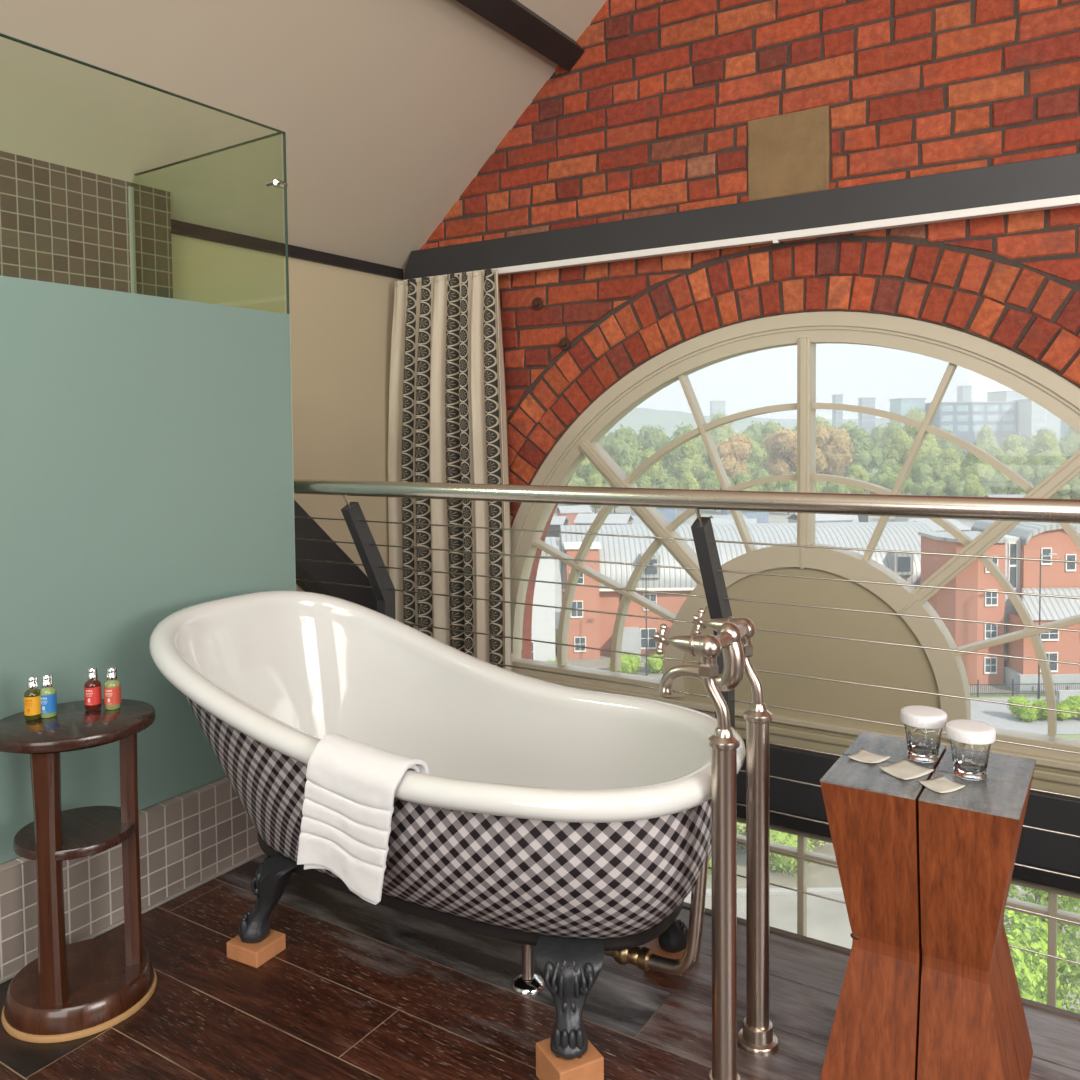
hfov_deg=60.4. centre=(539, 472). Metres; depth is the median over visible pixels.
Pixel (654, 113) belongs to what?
wall
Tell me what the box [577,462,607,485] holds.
tree
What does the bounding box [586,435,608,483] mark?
tree
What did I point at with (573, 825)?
bathtub
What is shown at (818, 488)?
tree
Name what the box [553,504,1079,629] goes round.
yard
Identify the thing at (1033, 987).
tree
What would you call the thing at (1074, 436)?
tree
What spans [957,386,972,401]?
tower block
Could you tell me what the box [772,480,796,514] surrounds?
tree
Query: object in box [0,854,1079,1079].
floor
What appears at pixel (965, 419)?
office building
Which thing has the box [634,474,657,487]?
tree
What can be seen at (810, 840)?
bush
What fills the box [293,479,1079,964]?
railing
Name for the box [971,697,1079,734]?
road
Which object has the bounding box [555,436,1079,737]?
ground
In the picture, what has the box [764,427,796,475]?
tree
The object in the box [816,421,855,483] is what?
tree
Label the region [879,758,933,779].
sachet
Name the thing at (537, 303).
bolt
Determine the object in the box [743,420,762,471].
tree
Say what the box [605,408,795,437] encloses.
hills
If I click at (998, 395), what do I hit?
office building
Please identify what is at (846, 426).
tree
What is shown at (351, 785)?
towel
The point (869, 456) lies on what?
tree
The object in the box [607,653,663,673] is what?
bush
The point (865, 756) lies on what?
sachet
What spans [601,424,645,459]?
tree
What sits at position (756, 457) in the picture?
tree
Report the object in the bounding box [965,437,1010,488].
tree
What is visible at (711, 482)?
tree
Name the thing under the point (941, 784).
sachet
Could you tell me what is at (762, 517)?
shed
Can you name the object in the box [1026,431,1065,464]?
tree
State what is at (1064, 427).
office building
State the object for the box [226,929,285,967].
wooden block
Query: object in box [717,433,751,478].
tree
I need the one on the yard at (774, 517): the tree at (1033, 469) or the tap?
the tree at (1033, 469)
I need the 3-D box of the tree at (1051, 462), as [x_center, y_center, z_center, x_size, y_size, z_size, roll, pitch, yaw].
[170.054,1.036,307.078,10.773,14.410,11.229,0,3,22]
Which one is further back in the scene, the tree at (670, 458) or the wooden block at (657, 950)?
the tree at (670, 458)
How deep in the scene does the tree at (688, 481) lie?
251.10 m
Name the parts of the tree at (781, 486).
crown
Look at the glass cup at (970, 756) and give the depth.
1.59 m
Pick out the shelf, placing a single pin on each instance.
(90, 830)
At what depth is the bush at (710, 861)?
48.03 m
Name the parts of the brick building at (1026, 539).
pane, pane, pane, pane, pane, pane, pane, pane, pane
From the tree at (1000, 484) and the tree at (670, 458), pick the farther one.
the tree at (670, 458)
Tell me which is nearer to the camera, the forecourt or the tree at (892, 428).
the forecourt
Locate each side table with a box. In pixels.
[0,699,156,1042]
[820,732,1035,1079]
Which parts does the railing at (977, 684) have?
post, rail, post, rail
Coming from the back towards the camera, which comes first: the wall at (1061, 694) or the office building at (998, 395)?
the office building at (998, 395)
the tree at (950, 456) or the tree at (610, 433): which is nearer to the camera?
the tree at (950, 456)
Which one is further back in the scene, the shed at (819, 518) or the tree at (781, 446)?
the tree at (781, 446)
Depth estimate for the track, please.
3.19 m
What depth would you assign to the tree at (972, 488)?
250.85 m
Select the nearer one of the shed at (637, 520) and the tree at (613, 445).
the shed at (637, 520)
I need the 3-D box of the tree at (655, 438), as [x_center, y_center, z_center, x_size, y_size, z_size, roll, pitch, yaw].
[44.675,-5.933,365.138,20.815,25.887,18.199,1,3,37]
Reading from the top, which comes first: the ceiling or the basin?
the ceiling
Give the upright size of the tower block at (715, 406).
54.900 m
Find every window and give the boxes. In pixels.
[511,311,1079,795]
[737,816,1079,1006]
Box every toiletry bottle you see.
[24,675,40,719]
[40,674,56,717]
[84,667,101,709]
[104,667,120,709]
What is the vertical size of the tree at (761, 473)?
12.737 m
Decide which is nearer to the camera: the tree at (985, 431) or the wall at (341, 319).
the wall at (341, 319)
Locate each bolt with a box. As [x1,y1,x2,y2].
[532,297,542,309]
[559,337,569,349]
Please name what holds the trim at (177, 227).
attached to the wall at (341, 319)
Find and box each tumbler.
[900,705,946,762]
[946,719,995,779]
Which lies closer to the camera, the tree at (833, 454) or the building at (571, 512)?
the building at (571, 512)
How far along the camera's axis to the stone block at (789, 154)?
3.28 m
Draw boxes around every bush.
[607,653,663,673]
[708,858,711,875]
[737,822,745,850]
[770,829,814,876]
[807,838,827,847]
[1007,693,1079,722]
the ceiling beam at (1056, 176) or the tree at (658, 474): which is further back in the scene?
the tree at (658, 474)
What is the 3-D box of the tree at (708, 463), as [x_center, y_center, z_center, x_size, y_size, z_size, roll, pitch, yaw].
[67.372,-4.282,364.968,16.498,22.139,15.633,2,3,42]
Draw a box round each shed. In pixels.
[546,516,568,536]
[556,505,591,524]
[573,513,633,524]
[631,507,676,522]
[632,516,643,523]
[709,514,746,518]
[711,518,756,523]
[721,510,768,522]
[786,513,854,522]
[851,515,858,521]
[858,515,867,521]
[895,517,954,521]
[912,520,970,531]
[983,494,1025,497]
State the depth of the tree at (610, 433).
423.60 m
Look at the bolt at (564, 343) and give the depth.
3.80 m
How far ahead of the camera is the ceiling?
3.14 m
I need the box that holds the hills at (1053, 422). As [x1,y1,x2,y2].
[741,411,1060,435]
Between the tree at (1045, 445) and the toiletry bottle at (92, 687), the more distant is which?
the tree at (1045, 445)
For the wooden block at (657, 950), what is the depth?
2.00 m
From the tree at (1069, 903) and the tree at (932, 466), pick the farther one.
the tree at (932, 466)
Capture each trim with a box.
[171,219,402,278]
[682,902,1079,1021]
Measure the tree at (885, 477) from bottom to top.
13.645 m
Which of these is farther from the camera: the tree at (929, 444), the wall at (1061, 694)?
the tree at (929, 444)
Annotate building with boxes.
[532,537,556,661]
[559,522,935,659]
[889,398,925,427]
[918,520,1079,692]
[925,401,1016,454]
[987,391,1027,401]
[1013,399,1046,437]
[1060,420,1069,440]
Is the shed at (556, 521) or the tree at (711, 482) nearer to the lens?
the shed at (556, 521)
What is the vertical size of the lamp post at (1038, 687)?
12.460 m
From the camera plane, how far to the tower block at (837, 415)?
898.73 m
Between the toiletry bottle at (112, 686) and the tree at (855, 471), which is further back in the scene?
the tree at (855, 471)
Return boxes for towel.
[297,733,428,904]
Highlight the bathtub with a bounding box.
[149,590,745,1059]
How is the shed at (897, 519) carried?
on the yard at (774, 517)
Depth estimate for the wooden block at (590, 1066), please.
1.61 m
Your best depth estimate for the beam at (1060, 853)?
2.94 m
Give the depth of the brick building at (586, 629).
95.77 m
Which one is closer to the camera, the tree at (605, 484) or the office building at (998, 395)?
the tree at (605, 484)
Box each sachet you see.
[847,748,890,762]
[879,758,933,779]
[918,775,964,792]
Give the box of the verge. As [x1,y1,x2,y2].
[706,846,1018,888]
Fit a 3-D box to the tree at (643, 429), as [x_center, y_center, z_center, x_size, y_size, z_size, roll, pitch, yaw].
[52.967,-10.696,462.513,18.856,26.860,18.953,2,3,41]
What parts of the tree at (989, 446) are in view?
crown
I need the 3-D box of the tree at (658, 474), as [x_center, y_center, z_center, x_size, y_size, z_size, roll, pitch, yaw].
[34.380,1.452,284.247,11.186,18.284,11.893,-2,3,-21]
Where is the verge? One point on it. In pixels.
(818, 876)
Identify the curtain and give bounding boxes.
[387,268,510,670]
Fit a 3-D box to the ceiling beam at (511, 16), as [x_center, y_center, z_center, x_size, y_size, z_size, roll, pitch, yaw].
[-1.718,-1.530,0.835,0.120,0.118,6.882,1,3,32]
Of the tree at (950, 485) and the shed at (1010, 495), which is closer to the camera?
the shed at (1010, 495)
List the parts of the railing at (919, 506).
post, handrail, post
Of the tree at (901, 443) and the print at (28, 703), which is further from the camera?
the tree at (901, 443)
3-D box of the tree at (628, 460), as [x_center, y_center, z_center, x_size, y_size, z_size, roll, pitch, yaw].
[28.994,0.018,305.807,13.207,19.405,13.827,0,3,18]
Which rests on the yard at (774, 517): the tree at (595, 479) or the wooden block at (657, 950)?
the tree at (595, 479)
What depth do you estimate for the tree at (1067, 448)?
363.92 m
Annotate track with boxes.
[403,195,1079,280]
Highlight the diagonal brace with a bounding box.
[294,500,376,610]
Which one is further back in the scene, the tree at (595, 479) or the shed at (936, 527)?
the tree at (595, 479)
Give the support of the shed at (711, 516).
on the yard at (774, 517)
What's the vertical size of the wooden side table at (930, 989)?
0.546 m
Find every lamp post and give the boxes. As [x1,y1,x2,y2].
[645,564,659,675]
[1037,553,1056,698]
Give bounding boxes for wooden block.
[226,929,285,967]
[536,1038,603,1079]
[647,937,698,975]
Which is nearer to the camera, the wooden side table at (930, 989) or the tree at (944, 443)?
the wooden side table at (930, 989)
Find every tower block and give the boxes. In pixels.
[710,401,725,419]
[832,394,842,428]
[858,397,875,432]
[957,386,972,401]
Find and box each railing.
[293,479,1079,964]
[969,679,1079,696]
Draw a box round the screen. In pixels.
[0,33,295,863]
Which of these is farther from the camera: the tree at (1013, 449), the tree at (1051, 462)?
the tree at (1013, 449)
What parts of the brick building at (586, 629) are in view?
pane, pane, pane, pane, pane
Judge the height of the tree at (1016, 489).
9.283 m
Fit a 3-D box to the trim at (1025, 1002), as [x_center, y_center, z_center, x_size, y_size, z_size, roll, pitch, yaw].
[0.551,1.162,2.128,4.520,0.224,0.022,1,3,32]
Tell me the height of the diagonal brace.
1.321 m
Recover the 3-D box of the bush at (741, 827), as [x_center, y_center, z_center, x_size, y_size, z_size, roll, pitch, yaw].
[10.628,19.494,51.651,3.427,3.649,3.504,-1,2,0]
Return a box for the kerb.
[688,886,1027,895]
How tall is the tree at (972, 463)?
18.242 m
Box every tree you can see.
[564,472,586,505]
[575,457,589,477]
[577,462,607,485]
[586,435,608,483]
[586,472,603,513]
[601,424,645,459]
[602,482,618,512]
[604,430,616,439]
[612,443,642,475]
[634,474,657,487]
[636,424,650,438]
[637,447,669,487]
[639,424,671,467]
[658,475,679,488]
[661,422,708,481]
[668,439,709,481]
[674,471,701,489]
[698,468,730,511]
[702,434,723,472]
[710,411,734,442]
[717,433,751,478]
[729,471,759,490]
[731,430,766,477]
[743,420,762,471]
[751,467,776,490]
[757,419,781,475]
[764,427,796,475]
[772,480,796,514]
[816,414,832,426]
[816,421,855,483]
[816,473,821,492]
[821,475,851,493]
[836,419,857,433]
[843,425,884,476]
[845,462,871,493]
[867,464,897,493]
[869,424,885,469]
[876,421,906,464]
[879,430,923,479]
[897,473,914,494]
[902,406,934,436]
[904,415,942,474]
[909,452,948,491]
[909,475,942,495]
[935,428,958,449]
[935,474,962,495]
[937,446,964,482]
[947,444,964,462]
[959,444,997,489]
[962,472,985,496]
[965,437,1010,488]
[974,425,1001,450]
[988,465,1020,494]
[992,455,1019,472]
[999,434,1028,467]
[1001,433,1033,456]
[1004,884,1079,1013]
[1004,902,1070,1008]
[1010,479,1032,493]
[1016,456,1045,486]
[1025,427,1061,446]
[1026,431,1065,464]
[1034,468,1057,498]
[1044,455,1063,470]
[1057,477,1079,498]
[1058,426,1079,448]
[1058,439,1078,476]
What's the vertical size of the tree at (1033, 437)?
23.576 m
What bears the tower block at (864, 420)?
on the ground at (988, 490)
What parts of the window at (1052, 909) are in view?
frame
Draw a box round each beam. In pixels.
[405,153,1079,279]
[456,0,583,70]
[737,740,1079,892]
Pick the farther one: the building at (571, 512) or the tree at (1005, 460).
the tree at (1005, 460)
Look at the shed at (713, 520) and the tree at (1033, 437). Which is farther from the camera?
the tree at (1033, 437)
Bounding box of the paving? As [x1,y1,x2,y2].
[684,738,1079,1009]
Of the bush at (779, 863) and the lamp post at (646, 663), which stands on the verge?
the bush at (779, 863)
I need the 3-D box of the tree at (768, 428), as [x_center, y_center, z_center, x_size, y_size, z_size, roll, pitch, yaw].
[92.138,-7.325,367.782,17.442,27.487,13.728,1,3,28]
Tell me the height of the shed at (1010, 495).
6.605 m
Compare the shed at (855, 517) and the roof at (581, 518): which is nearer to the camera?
the roof at (581, 518)
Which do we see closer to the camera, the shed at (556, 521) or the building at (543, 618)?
the building at (543, 618)
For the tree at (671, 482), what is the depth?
263.08 m
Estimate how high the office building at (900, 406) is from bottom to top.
41.900 m
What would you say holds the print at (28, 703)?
attached to the toiletry bottle at (32, 697)
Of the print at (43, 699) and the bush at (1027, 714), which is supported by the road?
the bush at (1027, 714)
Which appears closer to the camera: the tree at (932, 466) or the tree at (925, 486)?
the tree at (925, 486)
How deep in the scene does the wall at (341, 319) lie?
3.86 m
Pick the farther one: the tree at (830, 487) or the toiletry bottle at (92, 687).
the tree at (830, 487)
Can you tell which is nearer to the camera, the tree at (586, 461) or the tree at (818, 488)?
the tree at (818, 488)
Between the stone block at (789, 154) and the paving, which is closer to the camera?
the stone block at (789, 154)
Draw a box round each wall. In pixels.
[0,151,172,297]
[171,233,404,590]
[404,0,1079,659]
[1057,690,1079,703]
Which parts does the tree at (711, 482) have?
crown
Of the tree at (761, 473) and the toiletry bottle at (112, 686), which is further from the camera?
the tree at (761, 473)
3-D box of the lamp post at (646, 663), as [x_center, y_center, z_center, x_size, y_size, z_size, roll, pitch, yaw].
[10.661,13.954,87.686,1.460,10.660,0.240,-1,2,0]
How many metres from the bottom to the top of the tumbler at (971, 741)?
0.088 m
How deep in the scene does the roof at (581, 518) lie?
186.01 m
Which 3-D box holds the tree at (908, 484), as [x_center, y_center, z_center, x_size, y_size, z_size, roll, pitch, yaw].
[102.567,5.251,264.941,7.716,10.968,8.172,-1,2,-3]
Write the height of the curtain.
2.362 m
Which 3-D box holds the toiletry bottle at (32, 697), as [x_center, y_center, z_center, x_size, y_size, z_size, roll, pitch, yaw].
[-1.029,0.456,1.883,0.032,0.086,0.032,1,3,32]
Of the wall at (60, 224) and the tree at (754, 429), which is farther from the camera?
the tree at (754, 429)
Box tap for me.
[653,608,778,1079]
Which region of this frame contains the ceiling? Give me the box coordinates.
[0,0,606,269]
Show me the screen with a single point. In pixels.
(146, 441)
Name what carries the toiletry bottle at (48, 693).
on the side table at (84, 988)
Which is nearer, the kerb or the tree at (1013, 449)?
the kerb
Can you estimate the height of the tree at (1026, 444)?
20.808 m
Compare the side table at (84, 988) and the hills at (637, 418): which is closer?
the side table at (84, 988)
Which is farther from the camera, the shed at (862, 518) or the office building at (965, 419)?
the office building at (965, 419)
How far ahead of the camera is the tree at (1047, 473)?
264.60 m
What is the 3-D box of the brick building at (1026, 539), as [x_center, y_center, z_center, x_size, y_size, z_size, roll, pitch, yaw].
[45.270,11.657,87.177,17.500,14.596,13.350,-1,2,0]
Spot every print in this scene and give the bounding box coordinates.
[25,700,31,712]
[41,697,46,709]
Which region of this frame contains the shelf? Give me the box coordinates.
[13,806,135,860]
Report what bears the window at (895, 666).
in the wall at (654, 113)
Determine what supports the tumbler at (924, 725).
on the wooden side table at (930, 989)
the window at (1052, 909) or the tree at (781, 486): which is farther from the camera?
the tree at (781, 486)
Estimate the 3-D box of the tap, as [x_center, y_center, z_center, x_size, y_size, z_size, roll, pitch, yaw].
[0.308,0.669,1.688,0.200,0.811,0.247,1,3,32]
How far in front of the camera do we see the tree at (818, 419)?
419.48 m
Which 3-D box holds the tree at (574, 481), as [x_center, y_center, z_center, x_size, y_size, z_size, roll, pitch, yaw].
[8.723,5.352,264.958,8.840,12.658,9.575,-2,3,-31]
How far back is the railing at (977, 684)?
79.88 m
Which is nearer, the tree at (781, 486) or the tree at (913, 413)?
the tree at (781, 486)
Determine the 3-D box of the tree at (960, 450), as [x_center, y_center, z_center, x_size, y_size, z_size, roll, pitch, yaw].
[162.614,-2.569,364.213,13.471,16.853,13.491,0,2,3]
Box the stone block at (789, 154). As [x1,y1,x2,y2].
[748,106,829,200]
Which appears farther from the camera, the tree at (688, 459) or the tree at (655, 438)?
the tree at (655, 438)
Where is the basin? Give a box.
[149,590,745,822]
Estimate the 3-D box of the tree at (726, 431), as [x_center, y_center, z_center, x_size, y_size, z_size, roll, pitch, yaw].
[89.947,-14.475,466.986,17.471,33.293,20.918,1,3,39]
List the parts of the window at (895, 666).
sill, hub panel, hub moulding, apron panel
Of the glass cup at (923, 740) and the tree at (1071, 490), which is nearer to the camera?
the glass cup at (923, 740)
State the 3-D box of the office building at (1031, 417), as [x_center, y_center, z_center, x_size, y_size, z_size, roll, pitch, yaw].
[292.776,-23.631,554.623,9.800,39.900,20.800,-1,2,0]
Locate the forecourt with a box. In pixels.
[555,647,1056,694]
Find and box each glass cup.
[904,724,943,762]
[949,738,991,779]
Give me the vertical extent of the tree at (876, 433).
25.575 m
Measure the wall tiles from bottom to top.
0.238 m
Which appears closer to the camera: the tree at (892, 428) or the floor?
the floor
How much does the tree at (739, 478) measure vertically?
12.311 m
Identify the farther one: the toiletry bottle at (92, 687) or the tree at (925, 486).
the tree at (925, 486)

